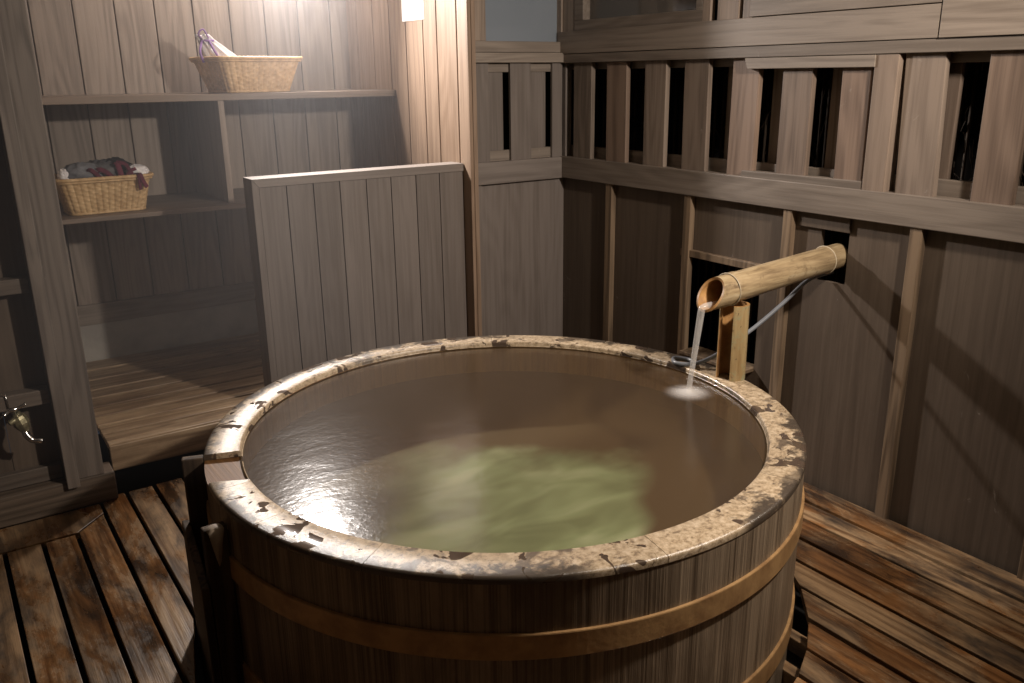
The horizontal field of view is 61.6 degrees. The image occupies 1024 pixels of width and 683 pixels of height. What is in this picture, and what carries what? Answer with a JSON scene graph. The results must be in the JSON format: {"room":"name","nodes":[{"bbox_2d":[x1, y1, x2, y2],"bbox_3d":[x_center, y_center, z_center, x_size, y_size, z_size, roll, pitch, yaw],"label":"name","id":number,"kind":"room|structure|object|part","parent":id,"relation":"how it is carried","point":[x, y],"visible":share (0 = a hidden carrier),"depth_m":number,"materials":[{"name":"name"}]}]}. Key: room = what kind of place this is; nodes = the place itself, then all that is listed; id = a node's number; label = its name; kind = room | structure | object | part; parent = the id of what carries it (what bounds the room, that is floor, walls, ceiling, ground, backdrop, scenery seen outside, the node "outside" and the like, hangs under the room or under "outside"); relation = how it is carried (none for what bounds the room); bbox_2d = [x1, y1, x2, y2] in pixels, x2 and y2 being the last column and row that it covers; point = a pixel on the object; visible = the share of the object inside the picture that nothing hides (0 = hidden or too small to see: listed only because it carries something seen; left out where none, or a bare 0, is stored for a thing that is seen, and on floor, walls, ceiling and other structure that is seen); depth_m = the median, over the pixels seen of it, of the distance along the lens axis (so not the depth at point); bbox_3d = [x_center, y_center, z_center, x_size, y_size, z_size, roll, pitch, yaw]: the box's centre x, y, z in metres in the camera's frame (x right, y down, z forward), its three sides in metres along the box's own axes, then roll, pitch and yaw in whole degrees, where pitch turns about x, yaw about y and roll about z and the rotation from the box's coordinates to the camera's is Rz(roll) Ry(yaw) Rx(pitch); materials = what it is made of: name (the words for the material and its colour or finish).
{"room":"spa","nodes":[
{"label":"spa","id":0,"kind":"room"},
{"bbox_2d":[0,133,63,491],"bbox_3d":[-2.364,-0.478,2.611,1.459,2.380,0.078,-12,21,-32],"label":"wall","id":1,"kind":"structure","parent":0,"point":[22,375],"depth_m":3.19,"materials":[{"name":"brown wood"}]},
{"bbox_3d":[-2.355,-0.082,2.727,1.457,0.055,0.063,-12,21,-32],"label":"rail","id":2,"kind":"part","parent":1,"relation":"part of","materials":[{"name":"brown wood"}]},
{"bbox_2d":[2,393,42,443],"bbox_3d":[-1.813,0.278,3.166,0.110,0.196,0.151,-12,21,-32],"label":"faucet","id":3,"kind":"object","parent":1,"relation":"attached to","point":[20,421],"visible":1,"depth_m":3.12,"materials":[{"name":"gold metal"}]},
{"bbox_3d":[-1.804,0.246,3.115,0.082,0.043,0.030,-12,21,-32],"label":"handle","id":4,"kind":"part","parent":3,"relation":"part of","materials":[{"name":"silver metal"}]},
{"bbox_3d":[-1.763,0.351,3.158,0.070,0.061,0.030,-4,18,-10],"label":"spout","id":5,"kind":"part","parent":3,"relation":"part of","materials":[{"name":"silver metal"}]},
{"bbox_3d":[-2.350,0.325,2.853,1.457,0.057,0.063,-12,21,-32],"label":"rail","id":6,"kind":"part","parent":1,"relation":"part of","materials":[{"name":"brown wood"}]},
{"bbox_3d":[-2.354,0.624,2.958,1.457,0.060,0.035,-12,21,-32],"label":"rail","id":7,"kind":"part","parent":1,"relation":"part of","materials":[{"name":"brown wood"}]},
{"bbox_2d":[0,462,117,527],"bbox_3d":[-2.277,0.700,3.025,1.630,0.120,0.117,-12,21,-32],"label":"trim","id":8,"kind":"structure","parent":1,"relation":"attached to","point":[51,497],"depth_m":3.29,"materials":[{"name":"brown wood"}]},
{"bbox_2d":[0,0,103,488],"bbox_3d":[-1.698,-0.605,3.029,0.136,2.400,0.138,-12,21,-32],"label":"post","id":9,"kind":"object","parent":8,"relation":"on","point":[23,129],"visible":0.93,"depth_m":3.06,"materials":[{"name":"brown wood"}]},
{"bbox_2d":[25,0,355,305],"bbox_3d":[-1.649,-1.021,4.618,1.820,2.550,0.030,-12,21,-32],"label":"wall","id":10,"kind":"structure","parent":0,"point":[81,47],"depth_m":4.51,"materials":[{"name":"brown wood"}]},
{"bbox_2d":[77,281,254,326],"bbox_3d":[-1.625,-0.260,4.832,1.820,0.106,0.020,-12,21,-32],"label":"trim","id":11,"kind":"structure","parent":10,"relation":"attached to","point":[97,313],"depth_m":4.65,"materials":[{"name":"brown wood"}]},
{"bbox_2d":[80,300,258,361],"bbox_3d":[-1.626,-0.110,4.883,1.820,0.212,0.012,-12,21,-32],"label":"baseboard","id":12,"kind":"structure","parent":10,"relation":"attached to","point":[107,340],"depth_m":4.71,"materials":[{"name":"brown wood"}]},
{"bbox_2d":[41,89,395,224],"bbox_3d":[-1.479,-0.977,4.337,1.751,0.533,0.624,-12,21,-32],"label":"shelf unit","id":13,"kind":"object","parent":10,"relation":"attached to","point":[206,112],"visible":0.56,"depth_m":4.17,"materials":[{"name":"brown wood"}]},
{"bbox_2d":[54,171,153,215],"bbox_3d":[-1.891,-0.690,3.970,0.425,0.170,0.300,-12,21,-33],"label":"wicker basket","id":14,"kind":"object","parent":13,"relation":"on","point":[120,193],"visible":0.78,"depth_m":3.86,"materials":[{"name":"beige wicker"}]},
{"bbox_2d":[57,168,68,179],"bbox_3d":[-1.986,-0.730,3.814,0.062,0.076,0.074,-12,21,-32],"label":"cloth","id":15,"kind":"object","parent":14,"relation":"in","point":[62,174],"visible":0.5,"depth_m":3.79,"materials":[{"name":"white fabric"}]},
{"bbox_2d":[64,162,102,178],"bbox_3d":[-1.937,-0.750,3.874,0.197,0.120,0.160,-12,21,-32],"label":"shirt","id":16,"kind":"object","parent":14,"relation":"in","point":[77,170],"visible":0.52,"depth_m":3.82,"materials":[{"name":"grey fabric"}]},
{"bbox_2d":[87,159,125,176],"bbox_3d":[-1.886,-0.767,3.969,0.226,0.147,0.199,-12,21,-32],"label":"jacket","id":17,"kind":"object","parent":14,"relation":"in","point":[110,167],"visible":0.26,"depth_m":3.92,"materials":[{"name":"fabric"}]},
{"bbox_2d":[86,160,148,189],"bbox_3d":[-1.799,-0.753,3.904,0.265,0.131,0.094,-7,18,-19],"label":"cloth","id":18,"kind":"object","parent":14,"relation":"in","point":[117,163],"visible":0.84,"depth_m":3.91,"materials":[{"name":"fabric"}]},
{"bbox_2d":[104,157,131,173],"bbox_3d":[-1.855,-0.793,4.007,0.172,0.135,0.174,-12,21,-32],"label":"garment","id":19,"kind":"object","parent":14,"relation":"in","point":[113,159],"visible":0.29,"depth_m":3.96,"materials":[{"name":"fabric"}]},
{"bbox_2d":[125,164,148,173],"bbox_3d":[-1.745,-0.793,3.999,0.110,0.069,0.118,-12,21,-32],"label":"towel","id":20,"kind":"object","parent":14,"relation":"in","point":[143,169],"visible":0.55,"depth_m":3.97,"materials":[{"name":"fabric"}]},
{"bbox_3d":[-1.702,-0.684,4.267,1.203,0.021,0.624,-12,21,-32],"label":"shelf","id":21,"kind":"part","parent":13,"relation":"part of","materials":[{"name":"brown wood"}]},
{"bbox_3d":[-1.496,-1.223,4.283,1.751,0.031,0.574,-12,21,-32],"label":"shelf","id":22,"kind":"part","parent":13,"relation":"part of","materials":[{"name":"brown wood"}]},
{"bbox_2d":[189,56,302,92],"bbox_3d":[-1.317,-1.331,4.287,0.360,0.170,0.470,15,23,42],"label":"wicker basket","id":23,"kind":"object","parent":13,"relation":"on","point":[220,74],"visible":1,"depth_m":4.16,"materials":[{"name":"beige wicker"}]},
{"bbox_2d":[194,28,235,62],"bbox_3d":[-1.402,-1.419,4.199,0.286,0.201,0.208,-12,21,-32],"label":"drawstring bag","id":24,"kind":"object","parent":23,"relation":"in","point":[208,46],"visible":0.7,"depth_m":4.11,"materials":[{"name":"white fabric"}]},
{"bbox_3d":[-1.459,-1.416,4.118,0.103,0.157,0.122,-12,21,-32],"label":"cord","id":25,"kind":"part","parent":24,"relation":"part of","materials":[{"name":"purple fabric"}]},
{"bbox_2d":[345,0,481,336],"bbox_3d":[-0.556,-1.021,4.575,0.040,2.550,1.350,-12,21,-32],"label":"wall","id":26,"kind":"structure","parent":0,"point":[429,62],"depth_m":4.30,"materials":[{"name":"brown wood"}]},
{"bbox_2d":[243,62,571,386],"bbox_3d":[-0.423,-0.499,4.155,1.675,1.800,0.153,-12,21,-32],"label":"wall","id":27,"kind":"structure","parent":26,"relation":"attached to","point":[346,262],"depth_m":4.06,"materials":[{"name":"brown wood"}]},
{"bbox_3d":[-1.089,-0.201,3.743,0.030,1.009,0.110,-12,21,-32],"label":"post","id":28,"kind":"part","parent":27,"relation":"part of","materials":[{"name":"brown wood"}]},
{"bbox_3d":[-0.684,-0.753,3.865,1.022,0.037,0.110,-12,21,-32],"label":"cap rail","id":29,"kind":"part","parent":27,"relation":"part of","materials":[{"name":"brown wood"}]},
{"bbox_2d":[474,0,562,52],"bbox_3d":[0.019,-1.777,4.032,0.575,0.798,0.055,-12,21,-32],"label":"window","id":30,"kind":"structure","parent":27,"relation":"in","point":[501,26],"depth_m":4.12,"materials":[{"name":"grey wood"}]},
{"bbox_3d":[0.023,-1.420,4.143,0.575,0.050,0.055,-12,21,-32],"label":"rail","id":31,"kind":"part","parent":30,"relation":"part of","materials":[{"name":"brown wood"}]},
{"bbox_3d":[0.038,-1.761,4.064,0.435,0.648,0.005,-12,21,-32],"label":"pane","id":32,"kind":"part","parent":30,"relation":"part of","materials":[{"name":"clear glass"}]},
{"bbox_3d":[0.021,-1.338,4.187,0.610,0.048,0.032,-12,21,-32],"label":"rail","id":33,"kind":"part","parent":27,"relation":"part of","materials":[{"name":"brown wood"}]},
{"bbox_2d":[478,157,561,184],"bbox_3d":[0.002,-0.855,4.300,0.567,0.107,0.073,-12,21,-32],"label":"trim","id":34,"kind":"structure","parent":27,"relation":"attached to","point":[504,171],"depth_m":4.28,"materials":[{"name":"brown wood"}]},
{"bbox_2d":[476,52,563,62],"bbox_3d":[0.026,-1.371,4.154,0.575,0.045,0.085,-12,21,-32],"label":"trim","id":35,"kind":"structure","parent":27,"relation":"attached to","point":[481,57],"depth_m":4.11,"materials":[{"name":"brown wood"}]},
{"bbox_3d":[0.026,-0.905,4.322,0.610,0.125,0.032,-12,21,-32],"label":"rail","id":36,"kind":"part","parent":27,"relation":"part of","materials":[{"name":"brown wood"}]},
{"bbox_2d":[401,0,423,21],"bbox_3d":[-0.490,-1.681,4.217,0.002,0.198,0.225,-12,21,-32],"label":"lamp","id":37,"kind":"object","parent":26,"relation":"attached to","point":[411,9],"visible":1,"depth_m":4.23,"materials":[{"name":"white"}]},
{"bbox_2d":[0,434,1023,682],"bbox_3d":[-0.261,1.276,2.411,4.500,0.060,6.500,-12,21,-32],"label":"floor","id":38,"kind":"structure","parent":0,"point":[799,624],"depth_m":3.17,"materials":[{"name":"brown wood"}]},
{"bbox_2d":[86,332,263,536],"bbox_3d":[-1.267,0.351,4.486,1.705,0.479,1.223,-12,21,-32],"label":"platform","id":39,"kind":"object","parent":38,"relation":"on","point":[155,409],"visible":0.16,"depth_m":3.97,"materials":[{"name":"brown wood"}]},
{"bbox_2d":[203,335,806,682],"bbox_3d":[-0.016,0.654,2.834,1.815,0.870,1.815,-12,21,-32],"label":"soaking tub","id":40,"kind":"object","parent":38,"relation":"on","point":[496,508],"visible":0.98,"depth_m":2.55,"materials":[{"name":"brown wood"}]},
{"bbox_2d":[181,455,244,682],"bbox_3d":[-0.835,0.790,2.427,0.082,0.852,0.431,-9,19,-25],"label":"wooden post","id":41,"kind":"object","parent":40,"relation":"attached to","point":[207,546],"visible":1,"depth_m":2.27,"materials":[{"name":"brown wood"}]},
{"bbox_2d":[715,301,749,381],"bbox_3d":[0.773,-0.004,3.003,0.094,0.268,0.102,-12,21,-32],"label":"bamboo post","id":42,"kind":"object","parent":40,"relation":"on","point":[733,320],"visible":0.86,"depth_m":2.98,"materials":[{"name":"brown wood"}]},
{"label":"water","id":43,"kind":"object","parent":40,"relation":"in","visible":0},
{"bbox_2d":[680,388,696,393],"bbox_3d":[0.606,0.168,2.950,0.340,0.017,0.340,-12,21,-32],"label":"splash","id":44,"kind":"object","parent":43,"relation":"on","point":[684,390],"visible":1,"depth_m":2.94,"materials":[{"name":"white liquid"}]},
{"bbox_2d":[563,0,1023,580],"bbox_3d":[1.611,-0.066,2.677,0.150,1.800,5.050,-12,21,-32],"label":"wall","id":45,"kind":"structure","parent":0,"point":[902,380],"depth_m":3.16,"materials":[{"name":"brown wood"}]},
{"bbox_2d":[574,0,702,30],"bbox_3d":[0.557,-1.743,3.742,0.058,0.703,0.838,-12,21,-32],"label":"window","id":46,"kind":"structure","parent":45,"relation":"in","point":[589,14],"depth_m":3.85,"materials":[{"name":"brown wood"}]},
{"bbox_3d":[0.579,-1.742,3.740,0.005,0.605,0.735,-12,21,-32],"label":"pane","id":47,"kind":"part","parent":46,"relation":"part of","materials":[{"name":"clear glass"}]},
{"bbox_2d":[563,0,753,31],"bbox_3d":[1.634,-1.287,2.230,0.058,0.703,4.900,-12,21,-32],"label":"trim","id":48,"kind":"structure","parent":45,"relation":"attached to","point":[727,9],"depth_m":3.44,"materials":[{"name":"brown wood"}]},
{"bbox_3d":[0.909,0.080,3.779,0.120,0.015,0.365,-12,21,-32],"label":"rail","id":49,"kind":"part","parent":45,"relation":"part of","materials":[{"name":"brown wood"}]},
{"bbox_3d":[0.927,-0.342,3.643,0.048,0.030,0.550,-12,21,-32],"label":"rail","id":50,"kind":"part","parent":45,"relation":"part of","materials":[{"name":"brown wood"}]},
{"bbox_2d":[671,271,834,368],"bbox_3d":[0.914,-0.085,3.187,0.657,0.308,0.127,-4,18,-12],"label":"hose","id":51,"kind":"object","parent":45,"relation":"attached to","point":[691,362],"visible":0.83,"depth_m":3.18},
{"bbox_2d":[697,243,847,311],"bbox_3d":[0.934,-0.233,3.048,0.718,0.151,0.115,-12,21,-32],"label":"spout","id":52,"kind":"object","parent":45,"relation":"attached to","point":[725,290],"visible":1,"depth_m":2.97,"materials":[{"name":"brown wood"}]},
{"bbox_3d":[1.633,-0.870,2.450,0.028,0.130,5.050,-12,21,-32],"label":"rail","id":53,"kind":"part","parent":45,"relation":"part of","materials":[{"name":"brown wood"}]},
{"bbox_2d":[557,0,1023,53],"bbox_3d":[1.631,-0.999,2.315,0.074,0.305,4.900,-12,21,-32],"label":"wooden beam","id":54,"kind":"structure","parent":45,"relation":"attached to","point":[774,22],"depth_m":3.04,"materials":[{"name":"brown wood"}]},
{"bbox_2d":[560,156,1023,243],"bbox_3d":[1.645,-0.327,2.527,0.062,0.107,4.900,-12,21,-32],"label":"trim","id":55,"kind":"structure","parent":45,"relation":"attached to","point":[961,216],"depth_m":3.18,"materials":[{"name":"brown wood"}]},
{"bbox_2d":[560,35,1023,62],"bbox_3d":[1.637,-0.832,2.369,0.065,0.041,4.900,-12,21,-32],"label":"trim","id":56,"kind":"structure","parent":45,"relation":"attached to","point":[1012,42],"depth_m":3.06,"materials":[{"name":"brown wood"}]},
{"bbox_3d":[1.639,-0.393,2.598,0.028,0.130,5.050,-12,21,-32],"label":"rail","id":57,"kind":"part","parent":45,"relation":"part of","materials":[{"name":"brown wood"}]},
{"bbox_3d":[1.098,-0.620,3.269,0.048,0.030,0.550,-12,21,-32],"label":"rail","id":58,"kind":"part","parent":45,"relation":"part of","materials":[{"name":"brown wood"}]},
{"bbox_2d":[594,62,1023,363],"bbox_3d":[1.183,-0.289,3.617,0.123,2.176,2.832,-12,21,-32],"label":"screen","id":59,"kind":"object","parent":45,"relation":"in","point":[815,162],"visible":0.22,"depth_m":3.81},
{"bbox_3d":[1.089,-1.021,3.143,0.055,0.040,0.567,-12,21,-32],"label":"rail","id":60,"kind":"part","parent":45,"relation":"part of","materials":[{"name":"brown wood"}]},
{"bbox_3d":[1.281,-0.747,2.952,0.060,0.465,0.090,-12,21,-32],"label":"post","id":61,"kind":"part","parent":45,"relation":"part of","materials":[{"name":"brown wood"}]}
]}

